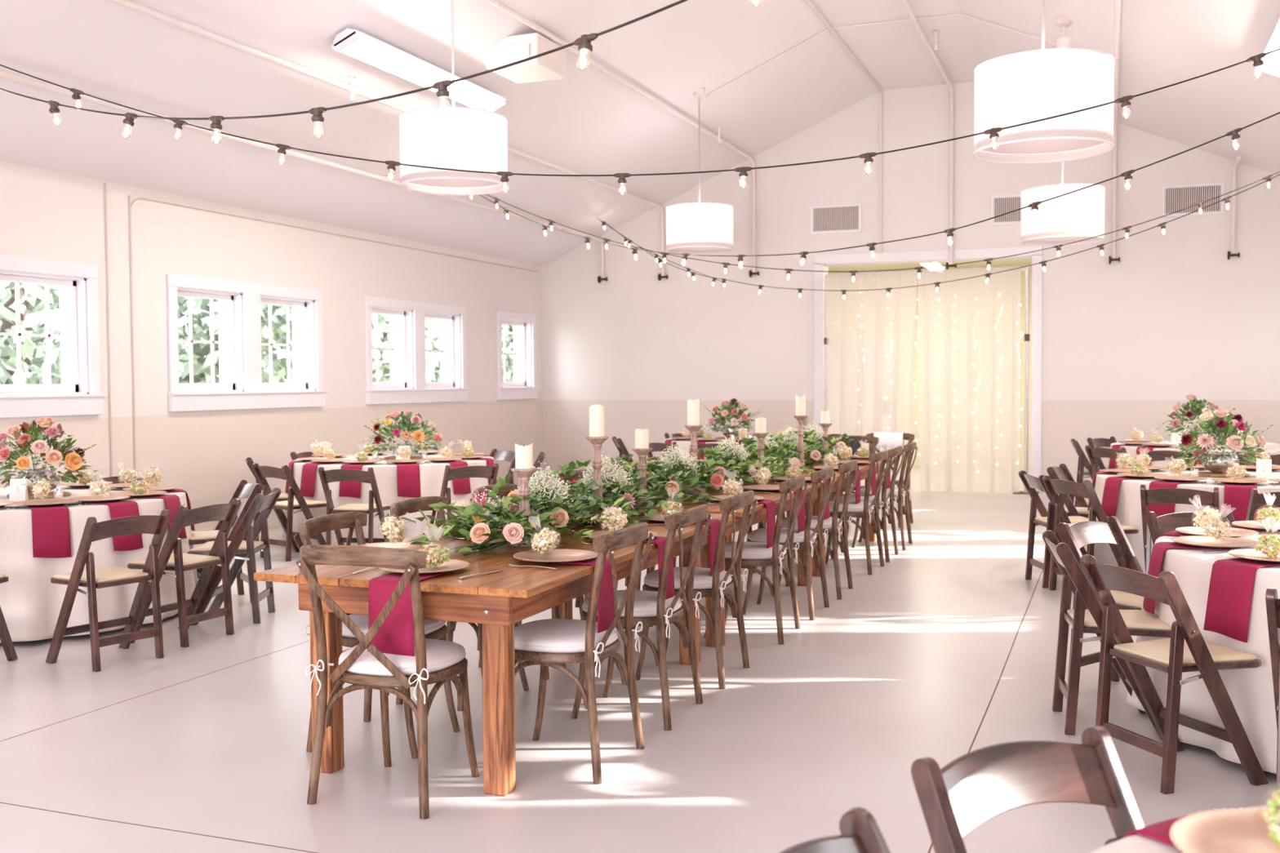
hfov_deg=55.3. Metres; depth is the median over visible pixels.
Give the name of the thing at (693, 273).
socket
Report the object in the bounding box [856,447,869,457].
bag
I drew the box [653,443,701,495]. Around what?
flower arrangement
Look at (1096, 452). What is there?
folding chair
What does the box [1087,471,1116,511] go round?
napkin
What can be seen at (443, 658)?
cushion
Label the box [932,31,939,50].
sprinkler
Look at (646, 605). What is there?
cushion
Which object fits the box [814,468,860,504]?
napkin
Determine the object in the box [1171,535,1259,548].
charger plate
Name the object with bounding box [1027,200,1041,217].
bulb
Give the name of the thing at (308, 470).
napkin
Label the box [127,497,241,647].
folding chair
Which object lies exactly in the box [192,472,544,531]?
baseboard
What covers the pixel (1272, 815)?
bag
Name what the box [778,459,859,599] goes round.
chair
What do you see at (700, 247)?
diffuser
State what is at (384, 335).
tree
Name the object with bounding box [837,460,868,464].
charger plate
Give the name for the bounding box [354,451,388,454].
charger plate
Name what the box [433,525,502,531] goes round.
charger plate
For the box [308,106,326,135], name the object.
bulb
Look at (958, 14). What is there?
conduit
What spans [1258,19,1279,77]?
fluorescent fixture
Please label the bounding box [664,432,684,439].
folding chair
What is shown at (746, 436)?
table card
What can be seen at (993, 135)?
socket
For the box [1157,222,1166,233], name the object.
bulb
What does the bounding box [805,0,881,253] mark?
pipe
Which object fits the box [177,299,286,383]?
tree
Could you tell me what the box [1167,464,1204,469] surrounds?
charger plate
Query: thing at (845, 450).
bag
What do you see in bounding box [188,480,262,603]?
folding chair
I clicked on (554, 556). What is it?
charger plate
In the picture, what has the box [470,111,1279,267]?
string lights
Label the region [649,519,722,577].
napkin
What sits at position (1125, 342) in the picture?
wall
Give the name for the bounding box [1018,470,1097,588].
folding chair
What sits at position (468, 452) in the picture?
bag
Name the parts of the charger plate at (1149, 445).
plate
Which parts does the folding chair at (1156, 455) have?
long leg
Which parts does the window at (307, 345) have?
sash, frame, sill, sash, frame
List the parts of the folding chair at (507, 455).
long leg, long leg, leg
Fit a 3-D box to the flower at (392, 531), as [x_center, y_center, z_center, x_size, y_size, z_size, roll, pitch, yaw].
[-1.001,0.422,5.021,0.131,0.136,0.166,1,3,32]
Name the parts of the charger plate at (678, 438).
plate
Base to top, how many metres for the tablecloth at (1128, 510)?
0.729 m
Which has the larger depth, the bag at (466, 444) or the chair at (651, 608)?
the bag at (466, 444)
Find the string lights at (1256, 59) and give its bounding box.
[0,48,1279,192]
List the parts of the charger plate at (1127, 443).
plate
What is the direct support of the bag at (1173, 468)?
on the charger plate at (1175, 478)
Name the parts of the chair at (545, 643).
leg, seat, leg, rail, leg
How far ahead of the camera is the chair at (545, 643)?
4.55 m
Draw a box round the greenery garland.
[400,426,856,555]
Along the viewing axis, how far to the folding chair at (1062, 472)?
9.21 m
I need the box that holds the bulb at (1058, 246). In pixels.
[1053,244,1062,255]
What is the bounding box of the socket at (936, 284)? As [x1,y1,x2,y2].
[933,281,940,291]
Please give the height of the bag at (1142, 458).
0.165 m
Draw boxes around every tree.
[0,280,61,384]
[28,296,218,378]
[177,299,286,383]
[260,303,439,382]
[372,318,439,364]
[426,342,440,382]
[438,324,514,381]
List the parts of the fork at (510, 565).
handle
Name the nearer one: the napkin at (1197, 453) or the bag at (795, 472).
the bag at (795, 472)
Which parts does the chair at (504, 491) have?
rail, leg, leg, leg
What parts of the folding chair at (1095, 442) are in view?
long leg, long leg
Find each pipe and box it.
[0,69,608,283]
[107,0,668,280]
[486,0,759,277]
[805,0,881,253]
[901,0,956,269]
[1108,0,1120,263]
[1226,155,1241,259]
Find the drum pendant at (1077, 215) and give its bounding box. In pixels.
[1020,16,1105,245]
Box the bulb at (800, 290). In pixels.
[796,288,802,296]
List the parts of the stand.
plate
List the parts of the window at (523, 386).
sash, frame, sill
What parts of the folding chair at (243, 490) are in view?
seat, long leg, long leg, leg, leg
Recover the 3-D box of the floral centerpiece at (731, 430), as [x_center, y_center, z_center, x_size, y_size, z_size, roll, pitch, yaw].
[1.093,-0.103,14.594,0.683,0.471,0.613,-1,2,-11]
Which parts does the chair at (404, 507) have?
leg, rail, leg, leg, leg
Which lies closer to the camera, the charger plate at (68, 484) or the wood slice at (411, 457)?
the charger plate at (68, 484)
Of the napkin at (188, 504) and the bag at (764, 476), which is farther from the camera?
the napkin at (188, 504)
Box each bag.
[31,480,51,498]
[75,471,93,484]
[88,480,111,497]
[119,468,136,484]
[129,480,149,495]
[142,468,163,484]
[311,444,322,456]
[320,441,330,452]
[321,447,336,459]
[355,451,368,462]
[363,444,375,453]
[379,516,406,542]
[396,446,411,458]
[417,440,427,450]
[418,542,449,568]
[440,446,453,457]
[460,440,472,450]
[462,447,475,457]
[531,527,559,554]
[600,506,627,532]
[661,501,683,516]
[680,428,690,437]
[697,428,704,435]
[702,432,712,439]
[720,478,742,496]
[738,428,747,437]
[755,467,771,484]
[775,429,784,435]
[782,426,791,434]
[785,466,801,478]
[822,453,839,466]
[839,446,852,459]
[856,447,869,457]
[1115,453,1133,468]
[1130,431,1141,440]
[1130,462,1147,475]
[1133,453,1151,465]
[1136,430,1143,438]
[1151,433,1163,444]
[1168,458,1186,475]
[1181,455,1198,466]
[1192,506,1219,528]
[1200,514,1230,539]
[1226,463,1246,479]
[1254,451,1270,459]
[1254,533,1279,558]
[1256,506,1279,527]
[1259,790,1279,846]
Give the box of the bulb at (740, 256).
[736,254,745,267]
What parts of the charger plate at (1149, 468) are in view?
plate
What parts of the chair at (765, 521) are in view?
leg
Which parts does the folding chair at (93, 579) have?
long leg, leg, seat, long leg, leg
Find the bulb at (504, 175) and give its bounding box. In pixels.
[496,171,512,191]
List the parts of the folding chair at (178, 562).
long leg, seat, leg, long leg, leg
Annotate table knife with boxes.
[458,569,501,578]
[1212,552,1228,555]
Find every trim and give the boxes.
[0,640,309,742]
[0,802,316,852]
[541,265,545,444]
[813,245,1042,492]
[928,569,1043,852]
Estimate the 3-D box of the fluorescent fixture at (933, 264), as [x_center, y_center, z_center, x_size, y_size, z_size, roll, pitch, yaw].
[4.253,-2.382,17.838,0.260,0.110,1.300,0,2,21]
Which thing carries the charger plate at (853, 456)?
on the napkin at (889, 477)
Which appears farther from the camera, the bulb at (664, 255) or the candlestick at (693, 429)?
the bulb at (664, 255)
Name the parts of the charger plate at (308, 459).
plate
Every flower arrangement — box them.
[455,487,503,548]
[511,461,580,533]
[578,451,635,502]
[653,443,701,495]
[705,435,751,480]
[746,431,779,456]
[774,426,806,465]
[803,422,828,448]
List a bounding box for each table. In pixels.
[253,510,735,796]
[583,475,836,647]
[724,457,893,576]
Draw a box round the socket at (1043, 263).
[1039,260,1047,271]
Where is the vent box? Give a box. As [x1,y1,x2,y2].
[486,32,566,83]
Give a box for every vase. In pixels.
[17,468,60,493]
[720,424,741,437]
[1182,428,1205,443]
[1201,451,1239,473]
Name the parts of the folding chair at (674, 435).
long leg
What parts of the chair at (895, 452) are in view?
leg, leg, rail, leg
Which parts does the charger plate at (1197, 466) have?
plate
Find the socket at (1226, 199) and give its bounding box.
[1221,195,1231,208]
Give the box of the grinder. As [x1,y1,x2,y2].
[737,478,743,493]
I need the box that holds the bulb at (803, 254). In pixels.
[799,251,808,264]
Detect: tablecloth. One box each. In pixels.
[0,485,198,642]
[282,453,500,546]
[663,435,791,461]
[1084,467,1279,573]
[1091,805,1268,852]
[1106,440,1279,469]
[1125,526,1279,773]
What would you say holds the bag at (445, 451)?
on the charger plate at (439, 460)
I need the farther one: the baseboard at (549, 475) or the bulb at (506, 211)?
the baseboard at (549, 475)
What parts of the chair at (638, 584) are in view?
rail, leg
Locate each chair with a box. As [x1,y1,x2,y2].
[0,573,17,661]
[45,509,170,671]
[93,474,148,484]
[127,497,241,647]
[187,487,281,625]
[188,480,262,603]
[244,457,288,541]
[251,462,326,561]
[290,451,322,460]
[293,511,460,759]
[296,544,479,819]
[318,466,390,545]
[385,496,528,705]
[435,462,498,527]
[469,483,583,667]
[489,448,515,498]
[514,522,653,784]
[517,451,546,489]
[554,469,653,627]
[571,504,711,730]
[608,462,675,590]
[612,436,633,473]
[635,490,758,688]
[644,456,726,570]
[647,441,681,471]
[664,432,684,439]
[696,448,764,568]
[697,441,732,453]
[703,475,808,644]
[720,443,785,518]
[742,466,836,620]
[743,443,791,542]
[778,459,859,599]
[780,807,890,852]
[822,433,847,494]
[825,450,890,574]
[829,435,879,501]
[836,445,904,562]
[851,441,918,550]
[860,432,914,528]
[911,725,1144,852]
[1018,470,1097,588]
[1041,475,1138,590]
[1042,529,1171,741]
[1046,463,1089,567]
[1056,515,1143,709]
[1070,438,1103,506]
[1080,554,1268,794]
[1084,444,1130,479]
[1087,436,1116,469]
[1140,484,1219,573]
[1142,448,1193,466]
[1145,509,1235,545]
[1235,451,1279,465]
[1245,488,1279,520]
[1265,587,1279,790]
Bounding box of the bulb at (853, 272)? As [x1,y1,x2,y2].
[848,270,857,280]
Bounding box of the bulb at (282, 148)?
[275,143,290,163]
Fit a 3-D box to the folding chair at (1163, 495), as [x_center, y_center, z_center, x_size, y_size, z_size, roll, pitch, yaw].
[3.426,0.754,7.718,0.451,0.792,0.486,1,2,29]
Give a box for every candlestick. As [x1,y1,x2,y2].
[507,467,537,546]
[585,436,610,522]
[631,448,655,508]
[681,425,706,493]
[752,432,771,479]
[793,415,810,469]
[818,422,831,462]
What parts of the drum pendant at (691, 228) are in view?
rod, rod, lamp shade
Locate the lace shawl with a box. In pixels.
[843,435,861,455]
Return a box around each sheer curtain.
[826,270,917,488]
[918,266,1020,493]
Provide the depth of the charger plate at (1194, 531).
5.43 m
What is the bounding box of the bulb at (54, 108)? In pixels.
[47,100,60,124]
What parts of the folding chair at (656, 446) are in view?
long leg, long leg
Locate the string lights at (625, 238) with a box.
[604,221,722,284]
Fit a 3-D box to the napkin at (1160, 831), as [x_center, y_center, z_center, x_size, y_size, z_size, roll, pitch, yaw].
[0.890,0.764,1.869,0.196,0.278,0.309,-2,2,-29]
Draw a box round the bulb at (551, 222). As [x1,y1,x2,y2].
[547,219,555,230]
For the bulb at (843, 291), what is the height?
0.113 m
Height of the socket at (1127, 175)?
0.118 m
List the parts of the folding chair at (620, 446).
long leg, long leg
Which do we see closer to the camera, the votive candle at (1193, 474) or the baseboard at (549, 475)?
the votive candle at (1193, 474)
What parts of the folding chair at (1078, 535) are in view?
leg, leg, long leg, seat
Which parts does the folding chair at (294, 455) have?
long leg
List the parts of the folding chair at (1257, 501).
long leg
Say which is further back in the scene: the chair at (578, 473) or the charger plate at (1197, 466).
the charger plate at (1197, 466)
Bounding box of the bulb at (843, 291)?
[840,289,847,298]
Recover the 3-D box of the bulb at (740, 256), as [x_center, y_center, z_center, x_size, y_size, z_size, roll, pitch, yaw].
[0.768,-1.255,9.299,0.081,0.114,0.048,0,2,21]
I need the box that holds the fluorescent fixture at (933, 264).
[916,262,946,270]
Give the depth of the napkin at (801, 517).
7.65 m
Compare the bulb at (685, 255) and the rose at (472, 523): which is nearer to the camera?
the rose at (472, 523)
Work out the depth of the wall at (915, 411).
19.86 m
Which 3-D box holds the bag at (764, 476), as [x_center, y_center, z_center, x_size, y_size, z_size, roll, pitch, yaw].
[0.759,0.313,7.651,0.166,0.136,0.131,-2,2,-30]
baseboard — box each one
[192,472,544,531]
[544,472,1043,492]
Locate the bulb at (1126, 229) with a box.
[1121,226,1131,237]
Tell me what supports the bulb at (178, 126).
attached to the string lights at (1256, 59)
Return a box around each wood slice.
[6,491,71,498]
[384,455,422,459]
[715,436,738,439]
[1190,471,1249,477]
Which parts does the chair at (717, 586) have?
leg, leg, seat, leg, rail, leg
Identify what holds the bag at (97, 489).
on the charger plate at (104, 498)
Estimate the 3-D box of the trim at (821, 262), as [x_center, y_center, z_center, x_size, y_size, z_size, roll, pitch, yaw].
[3.813,-0.750,16.287,2.960,3.150,0.330,0,2,21]
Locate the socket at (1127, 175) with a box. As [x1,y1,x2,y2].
[1120,169,1134,188]
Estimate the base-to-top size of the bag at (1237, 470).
0.162 m
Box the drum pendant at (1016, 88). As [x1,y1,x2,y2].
[973,0,1115,164]
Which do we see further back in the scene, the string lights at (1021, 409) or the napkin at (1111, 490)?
the string lights at (1021, 409)
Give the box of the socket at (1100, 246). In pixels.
[1096,243,1104,254]
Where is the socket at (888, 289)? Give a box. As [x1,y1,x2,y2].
[885,287,892,296]
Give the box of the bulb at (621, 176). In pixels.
[613,173,630,192]
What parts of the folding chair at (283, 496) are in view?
leg, long leg, long leg, seat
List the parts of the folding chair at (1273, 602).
leg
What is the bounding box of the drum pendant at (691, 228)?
[666,87,733,253]
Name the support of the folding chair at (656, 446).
on the floor
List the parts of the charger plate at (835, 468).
plate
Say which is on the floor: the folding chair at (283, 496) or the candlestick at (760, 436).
the folding chair at (283, 496)
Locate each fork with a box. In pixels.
[351,567,373,573]
[508,564,556,568]
[1202,551,1228,552]
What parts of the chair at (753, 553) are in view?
leg, seat, leg, rail, leg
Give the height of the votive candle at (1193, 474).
0.060 m
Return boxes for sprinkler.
[346,74,356,100]
[715,126,722,143]
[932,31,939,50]
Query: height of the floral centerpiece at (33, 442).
0.483 m
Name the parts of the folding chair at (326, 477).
leg, long leg, seat, leg, long leg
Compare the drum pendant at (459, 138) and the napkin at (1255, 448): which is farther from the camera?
the napkin at (1255, 448)
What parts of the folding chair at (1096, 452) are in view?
long leg, leg, long leg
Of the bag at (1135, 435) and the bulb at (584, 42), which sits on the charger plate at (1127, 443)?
the bag at (1135, 435)
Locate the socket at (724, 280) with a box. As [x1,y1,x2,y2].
[721,278,726,286]
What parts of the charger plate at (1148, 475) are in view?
plate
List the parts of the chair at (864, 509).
leg, seat, leg, rail, leg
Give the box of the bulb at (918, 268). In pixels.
[914,266,924,277]
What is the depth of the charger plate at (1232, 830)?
1.84 m
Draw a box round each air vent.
[810,202,862,234]
[991,193,1021,225]
[1161,182,1224,217]
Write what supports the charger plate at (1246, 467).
on the napkin
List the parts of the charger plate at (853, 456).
plate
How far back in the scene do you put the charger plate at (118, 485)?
8.25 m
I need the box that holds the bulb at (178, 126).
[172,119,187,137]
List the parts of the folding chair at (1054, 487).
leg, long leg, leg, long leg, seat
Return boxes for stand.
[823,266,1039,494]
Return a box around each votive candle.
[54,491,62,497]
[1191,471,1197,476]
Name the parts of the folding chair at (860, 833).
long leg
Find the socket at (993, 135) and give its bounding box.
[983,127,1002,147]
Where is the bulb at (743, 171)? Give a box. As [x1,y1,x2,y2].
[734,166,751,186]
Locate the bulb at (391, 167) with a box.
[384,160,400,178]
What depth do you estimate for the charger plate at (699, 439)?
14.15 m
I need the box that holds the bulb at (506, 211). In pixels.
[502,207,508,217]
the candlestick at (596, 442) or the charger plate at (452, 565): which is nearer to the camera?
the charger plate at (452, 565)
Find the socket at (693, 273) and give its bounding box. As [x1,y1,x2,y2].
[690,271,695,279]
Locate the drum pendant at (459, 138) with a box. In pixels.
[399,0,507,195]
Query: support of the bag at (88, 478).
on the charger plate at (68, 484)
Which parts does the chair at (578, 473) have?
rail, leg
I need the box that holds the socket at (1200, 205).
[1194,201,1204,213]
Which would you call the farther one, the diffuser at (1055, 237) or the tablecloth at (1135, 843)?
the diffuser at (1055, 237)
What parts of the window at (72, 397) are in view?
sash, frame, sill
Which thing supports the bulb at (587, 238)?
attached to the string lights at (1033, 206)
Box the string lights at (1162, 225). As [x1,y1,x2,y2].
[596,173,1279,298]
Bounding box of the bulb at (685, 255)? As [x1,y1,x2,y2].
[681,253,688,265]
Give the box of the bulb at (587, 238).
[583,235,591,248]
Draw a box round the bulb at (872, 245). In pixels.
[866,242,876,257]
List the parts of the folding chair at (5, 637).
seat, long leg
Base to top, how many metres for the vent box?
0.260 m
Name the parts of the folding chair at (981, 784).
long leg, long leg, leg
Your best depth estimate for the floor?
5.04 m
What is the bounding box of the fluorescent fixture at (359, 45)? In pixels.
[331,27,506,111]
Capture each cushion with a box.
[337,637,466,676]
[342,613,445,638]
[514,618,618,653]
[582,590,681,617]
[644,567,732,590]
[724,542,786,559]
[747,528,816,543]
[781,515,842,529]
[829,501,874,512]
[840,493,889,504]
[851,479,865,486]
[860,486,904,496]
[875,473,905,480]
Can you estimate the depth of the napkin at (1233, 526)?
5.67 m
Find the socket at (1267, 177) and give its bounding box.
[1262,173,1272,186]
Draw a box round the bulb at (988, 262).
[983,257,993,269]
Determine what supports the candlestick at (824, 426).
on the table at (864, 469)
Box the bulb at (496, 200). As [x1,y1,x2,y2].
[493,196,501,208]
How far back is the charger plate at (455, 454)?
11.57 m
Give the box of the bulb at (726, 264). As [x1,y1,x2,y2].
[721,262,729,272]
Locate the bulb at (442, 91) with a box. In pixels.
[431,79,452,111]
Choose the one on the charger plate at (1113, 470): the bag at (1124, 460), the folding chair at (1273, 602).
the bag at (1124, 460)
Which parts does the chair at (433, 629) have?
leg, rail, leg, seat, leg, leg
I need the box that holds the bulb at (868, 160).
[858,151,876,172]
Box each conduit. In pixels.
[104,182,112,476]
[128,195,537,475]
[705,13,1055,97]
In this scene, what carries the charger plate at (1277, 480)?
on the napkin
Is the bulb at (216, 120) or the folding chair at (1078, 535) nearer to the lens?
the bulb at (216, 120)
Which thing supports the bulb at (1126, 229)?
attached to the string lights at (1200, 205)
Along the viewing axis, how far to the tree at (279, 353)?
23.71 m
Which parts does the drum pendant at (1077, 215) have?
rod, lamp shade, rod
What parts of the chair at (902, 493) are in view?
leg, leg, leg, leg, rail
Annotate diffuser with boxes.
[408,178,498,187]
[680,246,722,248]
[982,138,1104,153]
[1035,236,1088,239]
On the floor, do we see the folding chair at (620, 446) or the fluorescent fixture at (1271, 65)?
the folding chair at (620, 446)
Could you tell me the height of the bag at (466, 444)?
0.136 m
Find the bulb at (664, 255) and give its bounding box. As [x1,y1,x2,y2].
[660,253,668,262]
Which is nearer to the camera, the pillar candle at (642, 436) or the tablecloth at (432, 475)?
the pillar candle at (642, 436)
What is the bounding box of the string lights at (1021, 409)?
[913,298,1022,455]
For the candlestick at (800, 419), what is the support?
on the table at (864, 469)
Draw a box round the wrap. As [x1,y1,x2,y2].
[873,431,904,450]
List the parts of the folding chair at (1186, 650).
leg, long leg, leg, seat, long leg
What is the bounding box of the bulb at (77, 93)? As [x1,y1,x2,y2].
[69,88,84,107]
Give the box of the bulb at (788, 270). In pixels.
[784,268,793,279]
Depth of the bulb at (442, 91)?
4.00 m
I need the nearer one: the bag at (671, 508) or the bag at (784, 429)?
the bag at (671, 508)
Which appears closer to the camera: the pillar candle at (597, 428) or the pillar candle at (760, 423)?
the pillar candle at (597, 428)
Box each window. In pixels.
[0,254,106,417]
[166,273,327,412]
[364,295,470,404]
[496,310,539,399]
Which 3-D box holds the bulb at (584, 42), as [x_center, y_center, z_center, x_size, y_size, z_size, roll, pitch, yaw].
[-0.166,-1.119,3.652,0.084,0.113,0.056,0,2,21]
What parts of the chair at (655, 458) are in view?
rail, leg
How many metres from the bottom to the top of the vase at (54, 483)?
0.150 m
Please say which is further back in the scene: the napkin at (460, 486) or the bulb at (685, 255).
the napkin at (460, 486)
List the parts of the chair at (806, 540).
leg, leg, seat, leg, rail, leg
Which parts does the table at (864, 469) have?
leg, leg, leg, leg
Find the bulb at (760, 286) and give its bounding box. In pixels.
[758,284,763,293]
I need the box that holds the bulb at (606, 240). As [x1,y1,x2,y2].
[602,237,610,248]
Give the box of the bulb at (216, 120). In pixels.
[208,115,224,141]
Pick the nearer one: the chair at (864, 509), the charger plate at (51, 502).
the charger plate at (51, 502)
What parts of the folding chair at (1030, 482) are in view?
leg, seat, long leg, leg, long leg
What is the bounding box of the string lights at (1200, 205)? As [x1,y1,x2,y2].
[486,171,1279,280]
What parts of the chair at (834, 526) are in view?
leg, seat, leg, rail, leg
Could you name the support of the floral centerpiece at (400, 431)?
on the wood slice at (411, 457)
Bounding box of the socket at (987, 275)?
[984,272,991,282]
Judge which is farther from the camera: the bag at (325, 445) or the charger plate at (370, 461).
the bag at (325, 445)
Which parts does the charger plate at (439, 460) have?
plate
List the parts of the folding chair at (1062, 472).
leg, long leg, leg, long leg, seat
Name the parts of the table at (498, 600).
leg, leg, leg, leg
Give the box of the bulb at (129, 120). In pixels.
[122,112,137,135]
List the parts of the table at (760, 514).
leg, leg, leg, leg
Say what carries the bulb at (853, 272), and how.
attached to the string lights at (1200, 205)
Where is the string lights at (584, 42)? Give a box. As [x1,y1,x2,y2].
[0,0,758,141]
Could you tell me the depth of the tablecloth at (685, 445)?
14.09 m
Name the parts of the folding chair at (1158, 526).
long leg, long leg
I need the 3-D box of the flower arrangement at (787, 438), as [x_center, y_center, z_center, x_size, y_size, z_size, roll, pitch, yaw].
[1.226,0.158,9.998,0.291,0.317,0.272,0,2,4]
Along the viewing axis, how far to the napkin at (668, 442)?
14.34 m
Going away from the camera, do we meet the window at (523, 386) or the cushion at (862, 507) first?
the cushion at (862, 507)
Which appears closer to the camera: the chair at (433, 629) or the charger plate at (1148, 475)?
the chair at (433, 629)
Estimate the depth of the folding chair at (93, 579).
6.35 m
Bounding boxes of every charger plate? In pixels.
[0,500,16,506]
[13,498,76,506]
[59,481,112,487]
[69,494,129,502]
[107,482,158,488]
[108,490,166,497]
[122,485,177,491]
[297,457,334,461]
[311,453,347,457]
[311,458,350,462]
[342,459,382,463]
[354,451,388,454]
[354,541,431,551]
[378,559,469,573]
[385,459,423,463]
[410,450,438,453]
[423,457,462,462]
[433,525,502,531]
[448,455,484,458]
[452,453,484,455]
[513,548,597,563]
[586,529,657,538]
[642,513,707,522]
[671,437,699,439]
[696,438,722,440]
[706,494,764,501]
[742,484,779,491]
[772,475,810,481]
[813,465,838,470]
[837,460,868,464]
[848,454,868,458]
[1102,468,1151,473]
[1116,472,1167,478]
[1120,441,1153,444]
[1120,465,1168,470]
[1124,439,1152,442]
[1142,443,1177,446]
[1154,475,1207,481]
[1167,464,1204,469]
[1169,807,1279,852]
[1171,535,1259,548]
[1175,526,1257,537]
[1183,444,1217,448]
[1210,478,1266,484]
[1227,548,1279,563]
[1231,520,1279,531]
[1240,465,1279,470]
[1268,478,1279,483]
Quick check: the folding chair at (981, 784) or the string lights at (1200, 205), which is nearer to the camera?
the folding chair at (981, 784)
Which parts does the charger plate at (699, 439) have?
plate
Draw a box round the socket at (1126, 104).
[1115,95,1133,116]
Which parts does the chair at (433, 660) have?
leg, rail, leg, seat, leg, leg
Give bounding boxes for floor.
[0,466,1276,852]
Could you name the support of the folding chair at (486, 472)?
on the floor
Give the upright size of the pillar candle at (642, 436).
0.107 m
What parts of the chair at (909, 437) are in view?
leg, rail, seat, leg, leg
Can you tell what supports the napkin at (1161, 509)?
on the tablecloth at (1128, 510)
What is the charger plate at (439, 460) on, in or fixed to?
on the napkin at (460, 486)
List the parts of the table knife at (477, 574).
handle, blade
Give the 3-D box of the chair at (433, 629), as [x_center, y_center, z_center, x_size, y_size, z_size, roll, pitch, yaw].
[-1.057,0.824,4.973,0.520,0.917,0.495,0,2,17]
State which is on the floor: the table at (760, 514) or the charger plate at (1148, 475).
the table at (760, 514)
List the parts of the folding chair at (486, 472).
long leg, leg, long leg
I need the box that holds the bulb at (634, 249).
[631,247,638,259]
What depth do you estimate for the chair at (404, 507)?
5.75 m
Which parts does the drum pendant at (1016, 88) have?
rod, rod, lamp shade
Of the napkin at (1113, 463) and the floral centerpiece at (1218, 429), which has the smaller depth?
the floral centerpiece at (1218, 429)
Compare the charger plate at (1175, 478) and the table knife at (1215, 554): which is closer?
the table knife at (1215, 554)
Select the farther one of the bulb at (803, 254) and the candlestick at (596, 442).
the bulb at (803, 254)
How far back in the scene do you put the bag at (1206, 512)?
5.39 m
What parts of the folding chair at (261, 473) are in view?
leg, long leg, leg, seat, long leg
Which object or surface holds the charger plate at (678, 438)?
on the napkin at (668, 442)
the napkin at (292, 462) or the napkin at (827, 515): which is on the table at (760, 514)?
the napkin at (827, 515)
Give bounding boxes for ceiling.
[0,0,1279,266]
[828,258,1031,271]
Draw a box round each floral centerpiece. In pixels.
[0,417,102,493]
[359,410,444,455]
[700,398,761,437]
[1155,394,1235,443]
[1165,408,1272,473]
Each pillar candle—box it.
[515,443,533,469]
[589,404,604,436]
[635,428,648,448]
[687,399,699,425]
[755,417,766,432]
[795,395,805,415]
[821,410,830,423]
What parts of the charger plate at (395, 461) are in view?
plate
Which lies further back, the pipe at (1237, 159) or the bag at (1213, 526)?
the pipe at (1237, 159)
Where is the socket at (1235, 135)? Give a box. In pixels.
[1226,127,1242,148]
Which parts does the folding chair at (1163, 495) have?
long leg, leg, long leg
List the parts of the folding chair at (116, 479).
long leg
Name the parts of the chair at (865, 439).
seat, rail, leg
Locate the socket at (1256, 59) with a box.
[1247,53,1266,76]
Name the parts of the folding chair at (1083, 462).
leg, leg, long leg, long leg, seat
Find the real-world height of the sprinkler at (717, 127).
0.200 m
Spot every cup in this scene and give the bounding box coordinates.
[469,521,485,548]
[536,510,551,533]
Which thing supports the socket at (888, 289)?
attached to the string lights at (1162, 225)
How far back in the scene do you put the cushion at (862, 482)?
11.41 m
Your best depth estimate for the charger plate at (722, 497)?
7.11 m
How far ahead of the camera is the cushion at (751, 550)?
6.84 m
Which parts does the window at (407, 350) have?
sash, frame, sill, sash, frame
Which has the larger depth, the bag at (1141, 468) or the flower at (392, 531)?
the bag at (1141, 468)
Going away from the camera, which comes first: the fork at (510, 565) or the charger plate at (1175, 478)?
the fork at (510, 565)
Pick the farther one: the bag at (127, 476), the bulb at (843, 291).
the bulb at (843, 291)
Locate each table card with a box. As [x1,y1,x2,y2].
[8,479,28,501]
[398,445,409,459]
[738,428,747,439]
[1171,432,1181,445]
[1256,458,1271,479]
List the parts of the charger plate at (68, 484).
plate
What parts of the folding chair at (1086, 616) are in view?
leg, leg, seat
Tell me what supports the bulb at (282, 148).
attached to the string lights at (1256, 59)
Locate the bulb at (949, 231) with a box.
[943,227,955,244]
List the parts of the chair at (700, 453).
rail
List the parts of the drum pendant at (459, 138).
rod, lamp shade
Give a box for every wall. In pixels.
[0,160,543,531]
[543,81,1279,492]
[828,264,1031,468]
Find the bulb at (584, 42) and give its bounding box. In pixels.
[573,32,598,66]
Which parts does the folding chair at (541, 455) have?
long leg, long leg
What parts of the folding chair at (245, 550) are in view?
seat, leg, leg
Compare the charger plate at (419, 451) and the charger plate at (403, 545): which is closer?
the charger plate at (403, 545)
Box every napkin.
[27,504,71,558]
[83,500,142,551]
[129,494,186,538]
[164,488,195,531]
[284,460,311,493]
[299,462,336,497]
[338,462,373,498]
[368,570,453,656]
[393,462,421,497]
[431,461,471,494]
[462,457,497,484]
[522,557,617,633]
[591,536,674,599]
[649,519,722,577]
[663,439,678,455]
[688,440,715,459]
[713,499,775,548]
[748,489,805,533]
[777,480,830,519]
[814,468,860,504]
[836,462,875,496]
[851,457,890,488]
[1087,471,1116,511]
[1101,476,1153,516]
[1108,444,1143,469]
[1122,809,1213,847]
[1134,446,1169,466]
[1142,542,1231,613]
[1146,480,1196,516]
[1157,530,1196,537]
[1186,448,1207,465]
[1203,557,1279,643]
[1223,483,1257,521]
[1226,524,1266,531]
[1244,448,1262,465]
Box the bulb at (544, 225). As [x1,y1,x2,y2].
[541,223,547,235]
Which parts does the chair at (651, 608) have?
leg, leg, seat, leg, rail, leg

